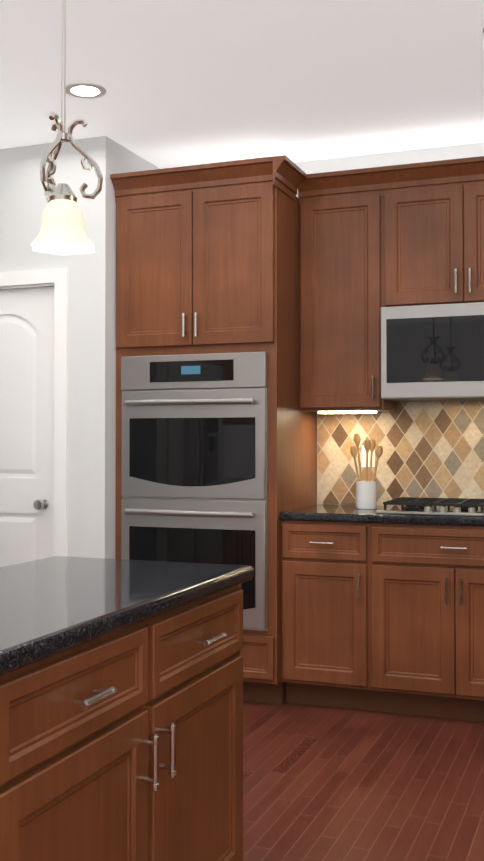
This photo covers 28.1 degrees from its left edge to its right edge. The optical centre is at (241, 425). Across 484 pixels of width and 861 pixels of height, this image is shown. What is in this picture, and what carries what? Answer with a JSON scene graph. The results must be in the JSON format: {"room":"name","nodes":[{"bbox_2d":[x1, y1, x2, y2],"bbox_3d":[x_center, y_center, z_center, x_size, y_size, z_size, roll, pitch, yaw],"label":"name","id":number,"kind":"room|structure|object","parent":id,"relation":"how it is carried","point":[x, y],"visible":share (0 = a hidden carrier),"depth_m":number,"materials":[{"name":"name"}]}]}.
{"room":"kitchen","nodes":[
{"label":"kitchen","id":0,"kind":"room"},
{"bbox_2d":[0,136,116,558],"bbox_3d":[-1.209,-0.045,5.008,1.198,2.750,0.120,0,-1,21],"label":"wall","id":1,"kind":"structure","parent":0,"point":[91,402],"depth_m":4.79,"materials":[{"name":"grey paint"}]},
{"bbox_2d":[0,287,53,566],"bbox_3d":[-1.218,0.309,4.955,0.602,2.016,0.105,0,-1,21],"label":"pantry door","id":2,"kind":"structure","parent":1,"relation":"in","point":[26,422],"depth_m":4.93,"materials":[{"name":"white wood"}]},
{"bbox_2d":[0,268,67,556],"bbox_3d":[-1.202,0.275,4.990,0.760,2.110,0.136,0,-1,21],"label":"door frame","id":3,"kind":"structure","parent":1,"relation":"attached to","point":[56,279],"depth_m":4.81,"materials":[{"name":"white wood"}]},
{"bbox_2d":[117,143,159,173],"bbox_3d":[-0.567,-0.042,5.176,0.118,2.750,0.650,0,-1,21],"label":"wall","id":4,"kind":"structure","parent":0,"point":[128,161],"depth_m":5.00,"materials":[{"name":"grey paint"}]},
{"bbox_2d":[0,0,483,168],"bbox_3d":[-2.595,-1.522,1.906,8.235,0.100,8.550,0,-1,21],"label":"ceiling","id":5,"kind":"structure","parent":0,"point":[189,82],"depth_m":3.98,"materials":[{"name":"white paint"}]},
{"bbox_2d":[31,0,102,254],"bbox_3d":[-0.427,-0.943,2.296,0.166,1.044,0.167,0,-1,21],"label":"pendant light","id":6,"kind":"object","parent":5,"relation":"hanging from","point":[62,230],"visible":1,"depth_m":2.28,"materials":[{"name":"white glass"}]},
{"bbox_2d":[66,82,106,98],"bbox_3d":[-0.670,-1.431,4.141,0.180,0.006,0.180,0,-1,21],"label":"recessed light","id":7,"kind":"object","parent":5,"relation":"in","point":[86,90],"visible":1,"depth_m":4.13,"materials":[{"name":"white glass"}]},
{"bbox_2d":[243,701,483,860],"bbox_3d":[-2.595,1.328,1.859,8.235,0.100,8.550,0,-1,21],"label":"floor","id":8,"kind":"structure","parent":0,"point":[324,783],"depth_m":3.51,"materials":[{"name":"brown wood"}]},
{"bbox_2d":[0,576,253,860],"bbox_3d":[-0.547,0.840,1.870,0.624,0.876,1.699,0,-1,21],"label":"kitchen island","id":9,"kind":"object","parent":8,"relation":"on","point":[121,709],"depth_m":1.97,"materials":[{"name":"brown wood"}]},
{"bbox_2d":[0,556,253,667],"bbox_3d":[-0.570,0.383,1.887,0.619,0.040,1.756,0,-1,21],"label":"island countertop","id":10,"kind":"structure","parent":9,"relation":"on","point":[46,604],"depth_m":2.13,"materials":[{"name":"black stone"}]},
{"bbox_2d":[110,155,316,704],"bbox_3d":[-0.099,0.044,4.953,0.912,2.570,0.719,0,-1,21],"label":"tall cabinet","id":11,"kind":"object","parent":8,"relation":"on","point":[207,258],"visible":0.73,"depth_m":4.66,"materials":[{"name":"brown wood"}]},
{"bbox_2d":[121,352,267,630],"bbox_3d":[-0.252,0.310,4.632,0.760,1.307,0.100,0,-1,21],"label":"double oven","id":12,"kind":"object","parent":11,"relation":"in","point":[194,458],"visible":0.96,"depth_m":4.63,"materials":[{"name":"silver metal"}]},
{"bbox_2d":[279,516,370,710],"bbox_3d":[0.488,0.888,4.767,0.428,0.876,0.627,0,-1,21],"label":"base cabinet","id":13,"kind":"object","parent":8,"relation":"on","point":[326,564],"depth_m":4.49,"materials":[{"name":"brown wood"}]},
{"bbox_2d":[371,520,483,721],"bbox_3d":[1.048,0.885,4.554,0.770,0.876,0.627,0,-1,21],"label":"base cabinet","id":14,"kind":"object","parent":8,"relation":"on","point":[382,612],"depth_m":4.32,"materials":[{"name":"brown wood"}]},
{"bbox_2d":[279,504,483,523],"bbox_3d":[1.376,0.425,4.434,2.330,0.040,0.633,0,-1,21],"label":"countertop","id":15,"kind":"structure","parent":14,"relation":"on","point":[319,511],"depth_m":4.46,"materials":[{"name":"black stone"}]},
{"bbox_2d":[350,434,382,508],"bbox_3d":[0.618,0.225,4.779,0.158,0.370,0.142,0,-1,21],"label":"utensil crock","id":16,"kind":"object","parent":15,"relation":"on","point":[366,494],"visible":1,"depth_m":4.75,"materials":[{"name":"white ceramic"}]},
{"bbox_2d":[376,497,483,515],"bbox_3d":[1.044,0.381,4.550,0.730,0.050,0.510,0,-1,21],"label":"cooktop","id":17,"kind":"object","parent":15,"relation":"in","point":[441,506],"visible":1,"depth_m":4.46,"materials":[{"name":"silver metal"}]},
{"bbox_2d":[295,142,483,505],"bbox_3d":[1.134,-0.046,4.956,3.455,2.750,0.150,0,-1,21],"label":"wall","id":18,"kind":"structure","parent":0,"point":[401,157],"depth_m":5.03,"materials":[{"name":"grey paint"}]},
{"bbox_2d":[298,184,396,413],"bbox_3d":[0.540,-0.607,4.928,0.428,1.070,0.337,0,-1,21],"label":"upper cabinet","id":19,"kind":"object","parent":18,"relation":"attached to","point":[373,241],"depth_m":4.78,"materials":[{"name":"brown wood"}]},
{"bbox_2d":[317,401,483,505],"bbox_3d":[1.489,0.137,4.732,2.327,0.544,0.008,0,-1,21],"label":"wall tile","id":20,"kind":"structure","parent":18,"relation":"attached to","point":[433,449],"depth_m":4.97,"materials":[{"name":"beige tile"}]},
{"bbox_2d":[362,445,374,466],"bbox_3d":[0.657,0.160,5.040,0.070,0.114,0.008,0,-1,21],"label":"electrical outlet","id":21,"kind":"object","parent":20,"relation":"attached to","point":[364,458],"visible":0.69,"depth_m":5.04,"materials":[{"name":"white plastic"}]},
{"bbox_2d":[386,176,465,306],"bbox_3d":[0.921,-0.855,4.786,0.388,0.578,0.337,0,-1,21],"label":"upper cabinet","id":22,"kind":"object","parent":18,"relation":"attached to","point":[426,220],"depth_m":4.63,"materials":[{"name":"brown wood"}]},
{"bbox_2d":[380,302,483,401],"bbox_3d":[1.083,-0.346,4.657,0.769,0.440,0.449,0,-1,21],"label":"microwave","id":23,"kind":"object","parent":22,"relation":"attached to","point":[434,352],"visible":1,"depth_m":4.54,"materials":[{"name":"silver metal"}]},
{"bbox_2d":[466,176,483,302],"bbox_3d":[1.283,-0.857,4.648,0.387,0.578,0.337,0,-1,21],"label":"upper cabinet","id":24,"kind":"object","parent":18,"relation":"attached to","point":[474,184],"depth_m":4.54,"materials":[{"name":"brown wood"}]}
]}

